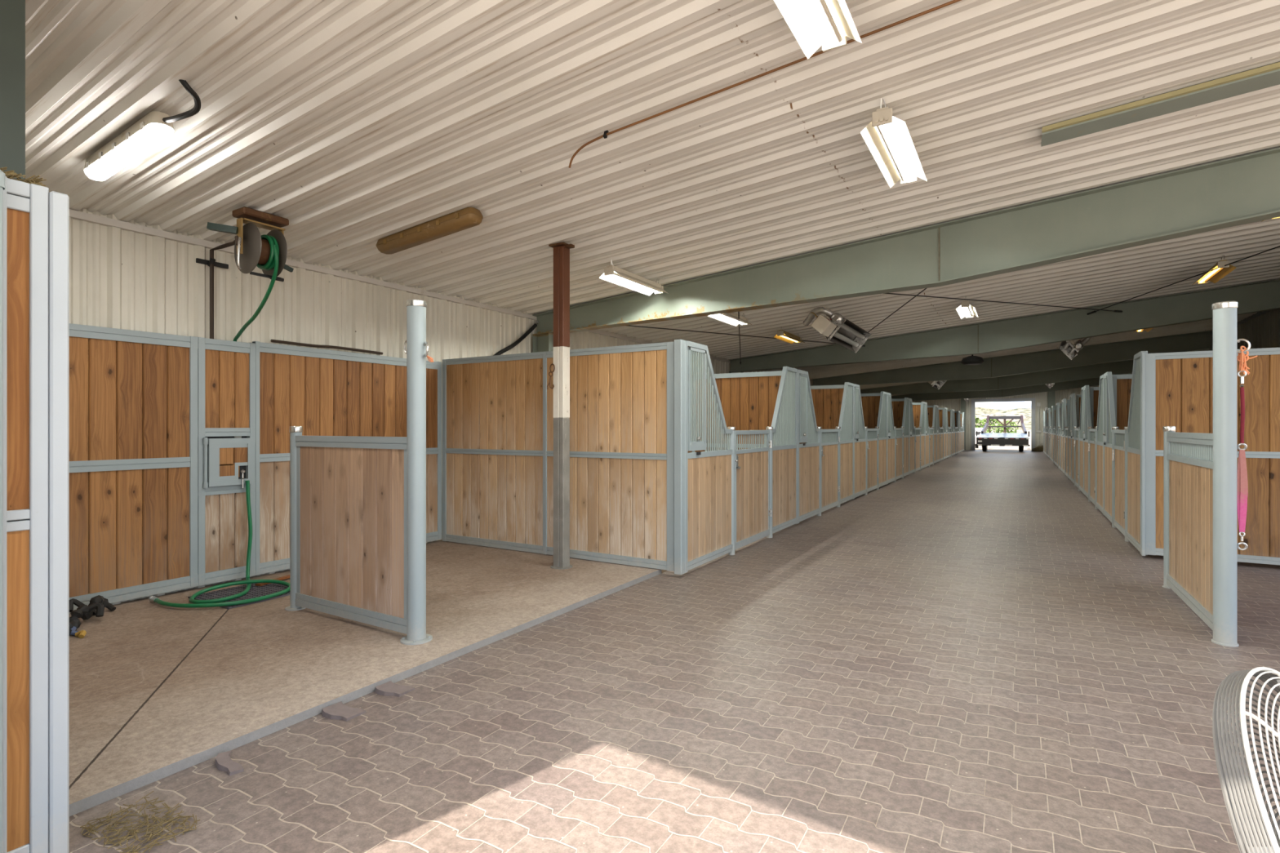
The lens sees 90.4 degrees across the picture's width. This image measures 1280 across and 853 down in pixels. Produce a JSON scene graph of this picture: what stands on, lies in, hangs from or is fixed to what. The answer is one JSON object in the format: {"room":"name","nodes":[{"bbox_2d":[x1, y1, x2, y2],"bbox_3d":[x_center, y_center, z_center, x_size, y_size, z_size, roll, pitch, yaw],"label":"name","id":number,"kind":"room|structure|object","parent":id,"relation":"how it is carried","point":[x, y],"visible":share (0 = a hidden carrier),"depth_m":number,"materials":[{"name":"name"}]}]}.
{"room":"farm building","nodes":[
{"label":"farm building","id":0,"kind":"room"},
{"bbox_2d":[69,539,662,816],"bbox_3d":[-2.364,1.488,5.047,3.170,0.165,4.750,0,0,31],"label":"floor slab","id":1,"kind":"structure","parent":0,"point":[157,691],"depth_m":3.90,"materials":[{"name":"concrete"}]},
{"bbox_2d":[69,595,115,638],"bbox_3d":[-3.952,1.334,4.487,0.248,0.163,0.743,0,0,-26],"label":"halter","id":2,"kind":"object","parent":1,"relation":"on","point":[98,602],"visible":0.85,"depth_m":4.55},
{"bbox_2d":[187,582,289,608],"bbox_3d":[-3.260,1.399,5.331,0.632,0.013,0.672,0,0,31],"label":"drain grate","id":3,"kind":"object","parent":1,"relation":"on","point":[255,591],"visible":0.48,"depth_m":5.31,"materials":[{"name":"grey metal"}]},
{"bbox_2d":[69,323,441,610],"bbox_3d":[-3.651,0.292,5.779,0.062,2.165,4.690,0,0,31],"label":"wall","id":4,"kind":"structure","parent":1,"relation":"on","point":[133,394],"depth_m":5.30,"materials":[{"name":"brown wood"}]},
{"bbox_2d":[270,339,382,354],"bbox_3d":[-3.175,-0.815,6.538,0.028,0.038,1.220,0,0,31],"label":"rod","id":5,"kind":"object","parent":4,"relation":"on","point":[271,340],"visible":1,"depth_m":6.46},
{"bbox_2d":[284,298,432,644],"bbox_3d":[-2.050,0.287,4.528,1.592,2.235,0.199,0,0,31],"label":"wall","id":6,"kind":"structure","parent":1,"relation":"on","point":[357,504],"depth_m":4.41,"materials":[{"name":"brown wood"}]},
{"bbox_2d":[442,341,674,571],"bbox_3d":[-1.029,0.290,6.982,3.202,2.220,0.062,0,0,31],"label":"wall","id":7,"kind":"structure","parent":1,"relation":"on","point":[498,410],"depth_m":6.77,"materials":[{"name":"brown wood"}]},
{"bbox_2d":[548,241,574,569],"bbox_3d":[-0.771,-0.203,6.351,0.249,3.216,0.217,0,0,31],"label":"steel post","id":8,"kind":"object","parent":1,"relation":"on","point":[561,364],"visible":1,"depth_m":6.31,"materials":[{"name":"metal"}]},
{"bbox_2d":[69,208,813,613],"bbox_3d":[6.010,-0.115,21.972,0.183,3.130,44.300,0,0,31],"label":"wall","id":9,"kind":"structure","parent":0,"point":[119,278],"depth_m":5.72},
{"bbox_2d":[195,235,238,338],"bbox_3d":[-3.427,-1.178,5.340,0.944,0.855,0.259,0,0,38],"label":"pipe","id":10,"kind":"object","parent":9,"relation":"attached to","point":[211,263],"visible":0.83,"depth_m":5.57,"materials":[{"name":"brown metal"}]},
{"bbox_2d":[148,480,289,608],"bbox_3d":[-3.401,0.942,5.239,0.844,0.905,0.859,0,0,31],"label":"garden hose","id":11,"kind":"object","parent":9,"relation":"hanging from","point":[212,602],"visible":0.97,"depth_m":5.21,"materials":[{"name":"rubber"}]},
{"bbox_2d":[69,208,813,381],"bbox_3d":[5.970,-1.603,21.996,0.050,0.055,44.100,0,0,31],"label":"trim","id":12,"kind":"structure","parent":9,"relation":"attached to","point":[73,214],"depth_m":6.46,"materials":[{"name":"metal"}]},
{"bbox_2d":[25,0,1279,395],"bbox_3d":[10.536,-2.110,19.198,10.960,0.970,44.530,0,0,31],"label":"ceiling","id":13,"kind":"structure","parent":0,"point":[357,124],"depth_m":4.24,"materials":[{"name":"metal"}]},
{"bbox_2d":[84,79,200,181],"bbox_3d":[-2.972,-1.735,3.783,1.416,0.256,0.164,0,0,33],"label":"light","id":14,"kind":"object","parent":13,"relation":"attached to","point":[155,127],"visible":0.97,"depth_m":3.77,"materials":[{"name":"white plastic"}]},
{"bbox_2d":[206,206,293,341],"bbox_3d":[-3.364,-1.205,5.280,1.106,1.011,0.573,0,0,31],"label":"hose reel","id":15,"kind":"object","parent":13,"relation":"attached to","point":[268,252],"visible":0.99,"depth_m":5.07,"materials":[{"name":"rubber"}]},
{"bbox_2d":[376,207,483,253],"bbox_3d":[-1.883,-1.719,5.628,1.236,0.210,0.182,0,0,31],"label":"light","id":16,"kind":"object","parent":13,"relation":"attached to","point":[468,217],"visible":1,"depth_m":5.53,"materials":[{"name":"gold metal"}]},
{"bbox_2d":[599,258,668,295],"bbox_3d":[-0.050,-1.740,7.434,0.270,0.198,1.172,0,0,31],"label":"strip light","id":17,"kind":"object","parent":13,"relation":"hanging from","point":[611,273],"visible":1,"depth_m":7.36,"materials":[{"name":"white metal"}]},
{"bbox_2d":[708,312,751,326],"bbox_3d":[1.412,-1.740,9.869,0.270,0.198,1.172,0,0,31],"label":"strip light","id":18,"kind":"object","parent":13,"relation":"hanging from","point":[731,318],"visible":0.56,"depth_m":9.92,"materials":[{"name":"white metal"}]},
{"bbox_2d":[568,0,960,168],"bbox_3d":[2.573,-2.172,2.603,7.246,0.677,0.146,0,0,31],"label":"conduit","id":19,"kind":"object","parent":13,"relation":"attached to","point":[606,132],"visible":1,"depth_m":3.68,"materials":[{"name":"brown metal"}]},
{"bbox_2d":[773,326,804,343],"bbox_3d":[2.864,-1.747,12.147,0.270,0.198,1.172,0,0,31],"label":"strip light","id":20,"kind":"object","parent":13,"relation":"hanging from","point":[781,335],"visible":1,"depth_m":12.06,"materials":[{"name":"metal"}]},
{"bbox_2d":[773,0,862,58],"bbox_3d":[0.695,-1.994,2.729,0.270,0.198,1.172,0,0,31],"label":"strip light","id":21,"kind":"object","parent":13,"relation":"hanging from","point":[814,24],"visible":1,"depth_m":3.04,"materials":[{"name":"white metal"}]},
{"bbox_2d":[803,306,871,353],"bbox_3d":[3.262,-1.577,10.568,0.680,0.496,2.335,0,0,31],"label":"heater","id":22,"kind":"object","parent":13,"relation":"hanging from","point":[838,330],"visible":1,"depth_m":10.04,"materials":[{"name":"metal"}]},
{"bbox_2d":[826,317,869,351],"bbox_3d":[3.470,-1.560,10.679,0.168,0.412,1.900,44,21,23],"label":"hood","id":23,"kind":"object","parent":22,"relation":"attached to","point":[847,335],"depth_m":10.81,"materials":[{"name":"metal"}]},
{"bbox_2d":[860,97,927,187],"bbox_3d":[1.823,-1.998,4.513,0.270,0.198,1.172,0,0,31],"label":"strip light","id":24,"kind":"object","parent":13,"relation":"hanging from","point":[887,137],"visible":1,"depth_m":4.41,"materials":[{"name":"white metal"}]},
{"bbox_2d":[955,296,978,319],"bbox_3d":[5.509,-1.999,10.686,0.270,0.198,1.172,0,0,31],"label":"strip light","id":25,"kind":"object","parent":13,"relation":"hanging from","point":[966,309],"visible":0.97,"depth_m":10.59,"materials":[{"name":"white metal"}]},
{"bbox_2d":[960,354,984,364],"bbox_3d":[8.447,-1.814,16.153,0.540,0.489,0.540,0,0,31],"label":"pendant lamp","id":26,"kind":"object","parent":13,"relation":"hanging from","point":[970,360],"visible":0.93,"depth_m":15.97,"materials":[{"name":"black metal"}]},
{"bbox_2d":[1057,337,1091,359],"bbox_3d":[9.792,-1.943,14.419,0.497,0.669,2.350,0,0,28],"label":"heater","id":27,"kind":"object","parent":13,"relation":"hanging from","point":[1070,348],"visible":0.48,"depth_m":14.31,"materials":[{"name":"grey metal"}]},
{"bbox_2d":[1059,341,1080,359],"bbox_3d":[9.903,-1.840,14.586,0.168,0.412,1.900,-44,-21,23],"label":"hood","id":28,"kind":"object","parent":27,"relation":"attached to","point":[1066,347],"depth_m":15.20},
{"bbox_2d":[1040,62,1279,146],"bbox_3d":[4.846,-2.326,3.593,4.355,0.405,0.265,0,0,31],"label":"channel","id":29,"kind":"object","parent":13,"relation":"attached to","point":[1267,76],"visible":1,"depth_m":4.31,"materials":[{"name":"metal"}]},
{"bbox_2d":[1192,254,1236,284],"bbox_3d":[8.291,-2.261,9.202,0.270,0.198,1.172,0,0,31],"label":"strip light","id":30,"kind":"object","parent":13,"relation":"hanging from","point":[1214,276],"visible":0.98,"depth_m":9.10,"materials":[{"name":"metal"}]},
{"bbox_2d":[68,449,1279,852],"bbox_3d":[11.850,1.510,18.199,7.780,0.120,45.200,0,0,31],"label":"floor","id":31,"kind":"structure","parent":0,"point":[962,653],"depth_m":3.15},
{"bbox_2d":[0,169,5,852],"bbox_3d":[-2.001,0.325,1.955,0.070,2.250,0.070,0,0,31],"label":"post","id":32,"kind":"object","parent":31,"relation":"on","point":[2,175],"visible":1,"depth_m":1.96,"materials":[{"name":"metal"}]},
{"bbox_2d":[3,176,69,852],"bbox_3d":[-2.175,0.325,1.820,0.080,2.250,0.820,0,0,31],"label":"wall","id":33,"kind":"structure","parent":31,"relation":"on","point":[36,220],"depth_m":2.09,"materials":[{"name":"grey paint"}]},
{"bbox_2d":[0,166,46,186],"bbox_3d":[-2.029,-0.812,2.065,0.062,0.039,0.156,0,0,31],"label":"straw","id":34,"kind":"object","parent":33,"relation":"on","point":[9,174],"visible":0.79,"depth_m":2.08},
{"bbox_2d":[80,791,199,852],"bbox_3d":[-1.801,1.437,2.293,0.405,0.026,0.266,0,0,31],"label":"litter","id":35,"kind":"object","parent":31,"relation":"on","point":[132,831],"visible":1,"depth_m":2.28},
{"bbox_2d":[214,751,244,776],"bbox_3d":[-1.759,1.445,2.713,0.192,0.041,0.073,0,0,44],"label":"paver","id":36,"kind":"object","parent":31,"relation":"on","point":[224,762],"visible":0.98,"depth_m":2.69,"materials":[{"name":"stone"}]},
{"bbox_2d":[321,702,365,721],"bbox_3d":[-1.500,1.444,3.205,0.181,0.044,0.133,0,0,28],"label":"paver","id":37,"kind":"object","parent":31,"relation":"on","point":[338,711],"visible":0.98,"depth_m":3.19,"materials":[{"name":"concrete"}]},
{"bbox_2d":[374,680,414,697],"bbox_3d":[-1.348,1.444,3.481,0.171,0.044,0.133,0,0,25],"label":"paver","id":38,"kind":"object","parent":31,"relation":"on","point":[389,688],"visible":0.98,"depth_m":3.46,"materials":[{"name":"stone"}]},
{"bbox_2d":[674,339,684,574],"bbox_3d":[0.381,0.292,6.127,0.080,2.255,0.085,0,0,31],"label":"post","id":39,"kind":"object","parent":31,"relation":"on","point":[679,344],"visible":1,"depth_m":6.09,"materials":[{"name":"metal"}]},
{"bbox_2d":[684,340,798,573],"bbox_3d":[1.355,0.311,7.726,0.107,2.298,3.660,0,0,31],"label":"stall","id":40,"kind":"object","parent":31,"relation":"on","point":[735,499],"visible":0.99,"depth_m":7.11,"materials":[{"name":"grey paint"}]},
{"bbox_2d":[704,358,729,451],"bbox_3d":[0.842,-0.237,6.880,0.021,1.014,0.637,0,0,31],"label":"grille","id":41,"kind":"object","parent":40,"relation":"attached to","point":[721,426],"depth_m":6.80,"materials":[{"name":"metal"}]},
{"bbox_2d":[737,434,767,449],"bbox_3d":[1.363,0.185,7.756,0.017,0.190,1.067,0,0,31],"label":"grille","id":42,"kind":"object","parent":40,"relation":"attached to","point":[758,447],"depth_m":7.80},
{"bbox_2d":[772,370,795,446],"bbox_3d":[1.969,-0.265,8.772,0.021,1.070,1.085,0,0,31],"label":"grille","id":43,"kind":"object","parent":40,"relation":"attached to","point":[784,416],"depth_m":8.83,"materials":[{"name":"metal"}]},
{"bbox_2d":[798,369,853,523],"bbox_3d":[3.229,0.311,10.869,0.107,2.298,3.660,0,0,31],"label":"stall","id":44,"kind":"object","parent":31,"relation":"on","point":[826,458],"visible":0.98,"depth_m":10.40,"materials":[{"name":"grey paint"}]},
{"bbox_2d":[805,386,817,443],"bbox_3d":[2.716,-0.237,10.024,0.021,1.014,0.637,0,0,31],"label":"grille","id":45,"kind":"object","parent":44,"relation":"attached to","point":[812,428],"depth_m":9.94,"materials":[{"name":"metal"}]},
{"bbox_2d":[822,431,836,442],"bbox_3d":[3.238,0.185,10.899,0.017,0.190,1.067,0,0,31],"label":"grille","id":46,"kind":"object","parent":44,"relation":"attached to","point":[827,437],"depth_m":10.92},
{"bbox_2d":[840,385,852,440],"bbox_3d":[3.843,-0.265,11.916,0.021,1.070,1.085,0,0,31],"label":"grille","id":47,"kind":"object","parent":44,"relation":"attached to","point":[846,414],"depth_m":11.99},
{"bbox_2d":[853,383,887,498],"bbox_3d":[5.104,0.311,14.013,0.107,2.298,3.660,0,0,31],"label":"stall","id":48,"kind":"object","parent":31,"relation":"on","point":[870,448],"visible":0.98,"depth_m":13.74,"materials":[{"name":"grey paint"}]},
{"bbox_2d":[857,400,865,439],"bbox_3d":[4.590,-0.237,13.168,0.021,1.014,0.637,0,0,31],"label":"grille","id":49,"kind":"object","parent":48,"relation":"attached to","point":[862,428],"depth_m":13.14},
{"bbox_2d":[879,393,885,437],"bbox_3d":[5.718,-0.265,15.059,0.021,1.070,1.085,0,0,31],"label":"grille","id":50,"kind":"object","parent":48,"relation":"attached to","point":[882,397],"depth_m":15.13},
{"bbox_2d":[887,392,909,483],"bbox_3d":[6.978,0.311,17.157,0.107,2.298,3.660,0,0,31],"label":"stall","id":51,"kind":"object","parent":31,"relation":"on","point":[898,440],"visible":0.98,"depth_m":17.03,"materials":[{"name":"grey paint"}]},
{"bbox_2d":[888,408,894,436],"bbox_3d":[6.464,-0.237,16.312,0.021,1.014,0.637,0,0,31],"label":"grille","id":52,"kind":"object","parent":51,"relation":"attached to","point":[892,428],"depth_m":16.28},
{"bbox_2d":[903,399,908,435],"bbox_3d":[7.591,-0.265,18.203,0.021,1.070,1.085,0,0,31],"label":"grille","id":53,"kind":"object","parent":51,"relation":"attached to","point":[906,401],"depth_m":18.27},
{"bbox_2d":[532,147,1279,352],"bbox_3d":[3.061,-0.534,6.639,10.660,3.968,0.200,0,0,31],"label":"ceiling beam","id":54,"kind":"structure","parent":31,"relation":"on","point":[1243,189],"depth_m":6.40,"materials":[{"name":"green metal"}]},
{"bbox_2d":[493,320,538,355],"bbox_3d":[-1.800,-1.140,8.826,0.066,0.820,1.151,0,0,32],"label":"pipe","id":55,"kind":"object","parent":54,"relation":"attached to","point":[526,334],"visible":0.7,"depth_m":8.94,"materials":[{"name":"rubber"}]},
{"bbox_2d":[909,398,924,474],"bbox_3d":[8.852,0.311,20.301,0.107,2.298,3.660,0,0,31],"label":"stall","id":56,"kind":"object","parent":31,"relation":"on","point":[917,437],"visible":0.96,"depth_m":20.24,"materials":[{"name":"grey paint"}]},
{"bbox_2d":[924,402,937,467],"bbox_3d":[10.726,0.311,23.445,0.107,2.298,3.660,0,0,31],"label":"stall","id":57,"kind":"object","parent":31,"relation":"on","point":[931,433],"visible":0.98,"depth_m":23.43,"materials":[{"name":"grey paint"}]},
{"bbox_2d":[937,405,946,462],"bbox_3d":[12.600,0.311,26.588,0.107,2.298,3.660,0,0,31],"label":"stall","id":58,"kind":"object","parent":31,"relation":"on","point":[941,432],"visible":0.95,"depth_m":26.65,"materials":[{"name":"grey paint"}]},
{"bbox_2d":[946,408,953,457],"bbox_3d":[14.474,0.311,29.732,0.107,2.298,3.660,0,0,31],"label":"stall","id":59,"kind":"object","parent":31,"relation":"on","point":[949,430],"visible":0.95,"depth_m":29.86,"materials":[{"name":"grey paint"}]},
{"bbox_2d":[953,409,959,454],"bbox_3d":[16.348,0.311,32.876,0.107,2.298,3.660,0,0,31],"label":"stall","id":60,"kind":"object","parent":31,"relation":"on","point":[956,429],"visible":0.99,"depth_m":32.91,"materials":[{"name":"grey paint"}]},
{"bbox_2d":[959,411,964,452],"bbox_3d":[18.222,0.311,36.020,0.107,2.298,3.660,0,0,31],"label":"stall","id":61,"kind":"object","parent":31,"relation":"on","point":[961,428],"visible":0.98,"depth_m":36.09,"materials":[{"name":"grey paint"}]},
{"bbox_2d":[960,398,965,449],"bbox_3d":[19.914,-0.209,39.167,0.250,3.317,0.212,0,0,31],"label":"wall column","id":62,"kind":"structure","parent":31,"relation":"on","point":[962,402],"depth_m":39.04,"materials":[{"name":"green metal"}]},
{"bbox_2d":[860,360,1133,395],"bbox_3d":[14.306,-0.534,25.502,10.660,3.968,0.200,0,0,31],"label":"ceiling beam","id":63,"kind":"structure","parent":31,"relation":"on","point":[1122,367],"depth_m":25.16,"materials":[{"name":"green metal"}]},
{"bbox_2d":[974,415,1030,451],"bbox_3d":[22.599,0.347,39.531,2.700,2.202,8.445,0,0,31],"label":"flatbed trailer","id":64,"kind":"object","parent":31,"relation":"on","point":[984,439],"visible":1,"depth_m":36.73,"materials":[{"name":"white metal"}]},
{"bbox_2d":[728,279,1279,373],"bbox_3d":[6.809,-0.534,12.927,10.660,3.968,0.200,0,0,31],"label":"ceiling beam","id":65,"kind":"structure","parent":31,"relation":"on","point":[1260,296],"depth_m":12.39,"materials":[{"name":"green metal"}]},
{"bbox_2d":[628,324,865,346],"bbox_3d":[1.913,-1.665,11.607,7.633,0.240,0.038,0,0,-38],"label":"rod","id":66,"kind":"object","parent":65,"relation":"attached to","point":[629,325],"visible":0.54,"depth_m":11.15,"materials":[{"name":"black metal"}]},
{"bbox_2d":[884,293,1122,312],"bbox_3d":[5.186,-1.917,9.656,8.260,0.408,0.038,0,0,-28],"label":"rod","id":67,"kind":"object","parent":65,"relation":"attached to","point":[1117,311],"visible":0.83,"depth_m":9.86,"materials":[{"name":"black metal"}]},
{"bbox_2d":[1087,245,1279,315],"bbox_3d":[7.926,-2.218,8.023,0.038,0.273,7.788,0,0,7],"label":"rod","id":68,"kind":"object","parent":65,"relation":"attached to","point":[1095,311],"visible":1,"depth_m":9.43,"materials":[{"name":"black metal"}]},
{"bbox_2d":[891,373,1132,400],"bbox_3d":[18.054,-0.534,31.789,10.660,3.968,0.200,0,0,31],"label":"ceiling beam","id":69,"kind":"structure","parent":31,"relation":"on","point":[1091,382],"depth_m":31.72,"materials":[{"name":"green metal"}]},
{"bbox_2d":[812,330,1213,386],"bbox_3d":[10.557,-0.534,19.214,10.660,3.968,0.200,0,0,31],"label":"ceiling beam","id":70,"kind":"structure","parent":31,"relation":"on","point":[1028,362],"depth_m":18.68,"materials":[{"name":"green metal"}]},
{"bbox_2d":[1048,406,1052,461],"bbox_3d":[17.744,0.311,27.457,0.107,2.298,3.660,0,0,31],"label":"stall","id":71,"kind":"object","parent":31,"relation":"on","point":[1050,431],"visible":0.78,"depth_m":27.91,"materials":[{"name":"grey paint"}]},
{"bbox_2d":[1048,391,1054,410],"bbox_3d":[23.840,-0.399,36.827,0.340,3.698,0.212,0,0,31],"label":"wall column","id":72,"kind":"structure","parent":31,"relation":"on","point":[1051,393],"depth_m":36.75,"materials":[{"name":"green metal"}]},
{"bbox_2d":[1051,405,1056,465],"bbox_3d":[15.869,0.311,24.313,0.107,2.298,3.660,0,0,31],"label":"stall","id":73,"kind":"object","parent":31,"relation":"on","point":[1054,428],"visible":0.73,"depth_m":24.77,"materials":[{"name":"grey paint"}]},
{"bbox_2d":[1056,400,1062,471],"bbox_3d":[13.995,0.311,21.169,0.107,2.298,3.660,0,0,31],"label":"stall","id":74,"kind":"object","parent":31,"relation":"on","point":[1059,429],"visible":0.84,"depth_m":21.56,"materials":[{"name":"grey paint"}]},
{"bbox_2d":[1062,394,1071,479],"bbox_3d":[12.121,0.311,18.026,0.107,2.298,3.660,0,0,31],"label":"stall","id":75,"kind":"object","parent":31,"relation":"on","point":[1066,435],"visible":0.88,"depth_m":18.23,"materials":[{"name":"grey paint"}]},
{"bbox_2d":[1070,386,1083,493],"bbox_3d":[10.247,0.311,14.882,0.107,2.298,3.660,0,0,31],"label":"stall","id":76,"kind":"object","parent":31,"relation":"on","point":[1077,434],"visible":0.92,"depth_m":14.91,"materials":[{"name":"grey paint"}]},
{"bbox_2d":[1080,390,1083,438],"bbox_3d":[9.633,-0.265,13.836,0.021,1.070,1.085,0,0,31],"label":"grille","id":77,"kind":"object","parent":76,"relation":"attached to","point":[1082,393],"depth_m":13.86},
{"bbox_2d":[1075,394,1080,426],"bbox_3d":[12.620,0.295,15.575,3.190,2.230,0.062,0,0,31],"label":"wall","id":78,"kind":"structure","parent":31,"relation":"on","point":[1077,396],"depth_m":16.35,"materials":[{"name":"grey paint"}]},
{"bbox_2d":[1082,374,1103,515],"bbox_3d":[8.373,0.311,11.738,0.107,2.298,3.660,0,0,31],"label":"stall","id":79,"kind":"object","parent":31,"relation":"on","point":[1093,438],"visible":0.94,"depth_m":11.52,"materials":[{"name":"grey paint"}]},
{"bbox_2d":[1097,378,1102,442],"bbox_3d":[7.759,-0.265,10.692,0.021,1.070,1.085,0,0,31],"label":"grille","id":80,"kind":"object","parent":79,"relation":"attached to","point":[1100,415],"depth_m":10.67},
{"bbox_2d":[1089,386,1099,428],"bbox_3d":[10.746,0.295,12.431,3.190,2.230,0.062,0,0,31],"label":"wall","id":81,"kind":"structure","parent":31,"relation":"on","point":[1094,391],"depth_m":13.19,"materials":[{"name":"grey paint"}]},
{"bbox_2d":[1111,373,1132,430],"bbox_3d":[8.872,0.295,9.287,3.190,2.230,0.062,0,0,31],"label":"wall","id":82,"kind":"structure","parent":31,"relation":"on","point":[1122,384],"depth_m":10.03,"materials":[{"name":"grey paint"}]},
{"bbox_2d":[1102,351,1147,555],"bbox_3d":[6.499,0.311,8.594,0.107,2.298,3.660,0,0,31],"label":"stall","id":83,"kind":"object","parent":31,"relation":"on","point":[1122,448],"visible":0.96,"depth_m":8.01,"materials":[{"name":"grey paint"}]},
{"bbox_2d":[1108,401,1111,444],"bbox_3d":[7.013,-0.237,9.440,0.021,1.014,0.637,0,0,31],"label":"grille","id":84,"kind":"object","parent":83,"relation":"attached to","point":[1109,402],"depth_m":9.56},
{"bbox_2d":[1115,433,1124,447],"bbox_3d":[6.491,0.185,8.564,0.017,0.190,1.067,0,0,31],"label":"grille","id":85,"kind":"object","parent":83,"relation":"attached to","point":[1120,437],"depth_m":8.62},
{"bbox_2d":[1128,357,1140,448],"bbox_3d":[5.885,-0.265,7.548,0.021,1.070,1.085,0,0,31],"label":"grille","id":86,"kind":"object","parent":83,"relation":"attached to","point":[1134,418],"depth_m":7.51,"materials":[{"name":"metal"}]},
{"bbox_2d":[1141,352,1145,555],"bbox_3d":[5.517,0.305,6.965,0.035,2.230,0.015,0,0,31],"label":"post","id":87,"kind":"object","parent":31,"relation":"on","point":[1143,354],"visible":1,"depth_m":6.96,"materials":[{"name":"metal"}]},
{"bbox_2d":[1162,301,1250,647],"bbox_3d":[4.370,0.310,4.958,0.201,2.280,1.828,0,0,31],"label":"wall","id":88,"kind":"structure","parent":31,"relation":"on","point":[1200,470],"depth_m":4.43,"materials":[{"name":"grey paint"}]},
{"bbox_2d":[1170,441,1213,461],"bbox_3d":[4.344,0.190,4.995,0.017,0.140,1.537,0,0,30],"label":"grille","id":89,"kind":"object","parent":88,"relation":"in","point":[1180,451],"depth_m":4.97,"materials":[{"name":"metal"}]},
{"bbox_2d":[1237,346,1257,550],"bbox_3d":[4.016,0.143,4.207,0.106,1.360,0.064,0,0,31],"label":"tie","id":90,"kind":"object","parent":88,"relation":"hanging from","point":[1242,483],"visible":0.99,"depth_m":4.21,"materials":[{"name":"fabric"}]},
{"bbox_2d":[1145,347,1279,564],"bbox_3d":[7.002,0.302,6.141,3.360,2.205,0.062,0,0,31],"label":"wall","id":91,"kind":"structure","parent":31,"relation":"on","point":[1179,385],"depth_m":6.70,"materials":[{"name":"grey paint"}]},
{"bbox_2d":[1212,666,1279,852],"bbox_3d":[1.336,0.982,1.260,0.880,0.937,0.492,0,0,-36],"label":"fan","id":92,"kind":"object","parent":31,"relation":"on","point":[1253,830],"visible":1,"depth_m":1.20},
{"bbox_2d":[911,385,1099,449],"bbox_3d":[21.868,-0.563,38.206,10.760,4.026,0.070,0,0,31],"label":"wall","id":93,"kind":"structure","parent":0,"point":[1042,397],"depth_m":37.41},
{"bbox_2d":[971,397,1035,451],"bbox_3d":[21.829,-0.115,38.259,3.340,3.130,0.160,0,0,31],"label":"door","id":94,"kind":"structure","parent":93,"relation":"in","point":[1033,400],"depth_m":38.10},
{"bbox_2d":[1191,308,1279,351],"bbox_3d":[17.518,-0.563,20.409,0.046,4.026,35.200,0,0,31],"label":"wall","id":95,"kind":"structure","parent":0,"point":[1262,331],"depth_m":13.92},
{"bbox_2d":[1237,310,1271,325],"bbox_3d":[17.473,-2.491,20.377,0.050,0.070,35.100,0,0,31],"label":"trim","id":96,"kind":"structure","parent":95,"relation":"attached to","point":[1254,316],"depth_m":14.46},
{"bbox_3d":[8.760,1.511,23.708,3.170,0.118,38.700,0,0,31],"label":"floor","id":97,"kind":"structure","parent":0,"visible":0},
{"bbox_2d":[688,370,782,452],"bbox_3d":[0.857,0.295,10.118,3.190,2.230,0.062,0,0,31],"label":"wall","id":98,"kind":"structure","parent":97,"relation":"on","point":[748,400],"depth_m":9.63,"materials":[{"name":"grey paint"}]},
{"bbox_2d":[799,384,844,444],"bbox_3d":[2.731,0.295,13.262,3.190,2.230,0.062,0,0,31],"label":"wall","id":99,"kind":"structure","parent":97,"relation":"on","point":[827,399],"depth_m":12.65,"materials":[{"name":"grey paint"}]},
{"bbox_2d":[854,393,880,439],"bbox_3d":[4.605,0.295,16.406,3.190,2.230,0.062,0,0,31],"label":"wall","id":100,"kind":"structure","parent":97,"relation":"on","point":[870,402],"depth_m":15.73,"materials":[{"name":"grey paint"}]},
{"bbox_2d":[887,398,904,436],"bbox_3d":[6.479,0.295,19.550,3.190,2.230,0.062,0,0,31],"label":"wall","id":101,"kind":"structure","parent":97,"relation":"on","point":[897,404],"depth_m":18.83,"materials":[{"name":"grey paint"}]},
{"bbox_2d":[909,402,921,435],"bbox_3d":[8.353,0.295,22.694,3.190,2.230,0.062,0,0,31],"label":"wall","id":102,"kind":"structure","parent":97,"relation":"on","point":[916,406],"depth_m":21.95,"materials":[{"name":"grey paint"}]},
{"bbox_2d":[927,405,933,427],"bbox_3d":[10.227,0.295,25.837,3.190,2.230,0.062,0,0,31],"label":"wall","id":103,"kind":"structure","parent":97,"relation":"on","point":[930,408],"depth_m":25.09,"materials":[{"name":"grey paint"}]},
{"bbox_3d":[-3.874,1.511,2.513,3.170,0.118,1.150,0,0,31],"label":"floor","id":104,"kind":"structure","parent":0,"visible":0},
{"bbox_2d":[0,0,25,181],"bbox_3d":[-2.716,-0.184,2.387,0.504,3.267,0.470,0,0,31],"label":"steel column","id":105,"kind":"structure","parent":104,"relation":"on","point":[12,12],"depth_m":2.43,"materials":[{"name":"metal"}]},
{"label":"outside","id":106,"kind":"structure","parent":0,"visible":0},
{"bbox_2d":[975,433,1031,450],"bbox_3d":[52.305,1.530,87.743,300.000,0.100,115.700,0,0,31],"label":"ground","id":107,"kind":"structure","parent":106,"point":[989,447],"depth_m":44.32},
{"bbox_2d":[975,417,1003,432],"bbox_3d":[58.940,-0.060,106.993,4.395,3.081,4.767,0,0,31],"label":"bush","id":108,"kind":"object","parent":107,"relation":"on","point":[989,430],"visible":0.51,"depth_m":106.62,"materials":[{"name":"green plant"}]},
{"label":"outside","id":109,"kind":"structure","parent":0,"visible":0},
{"bbox_2d":[975,407,1031,433],"bbox_3d":[140.812,-5.348,236.214,340.000,13.997,250.000,0,0,31],"label":"hillside","id":110,"kind":"structure","parent":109,"point":[980,412],"depth_m":255.43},
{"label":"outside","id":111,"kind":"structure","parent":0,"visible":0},
{"bbox_2d":[984,401,1031,410],"bbox_3d":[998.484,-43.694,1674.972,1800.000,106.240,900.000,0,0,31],"label":"sky","id":112,"kind":"structure","parent":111,"point":[1003,406],"depth_m":1811.50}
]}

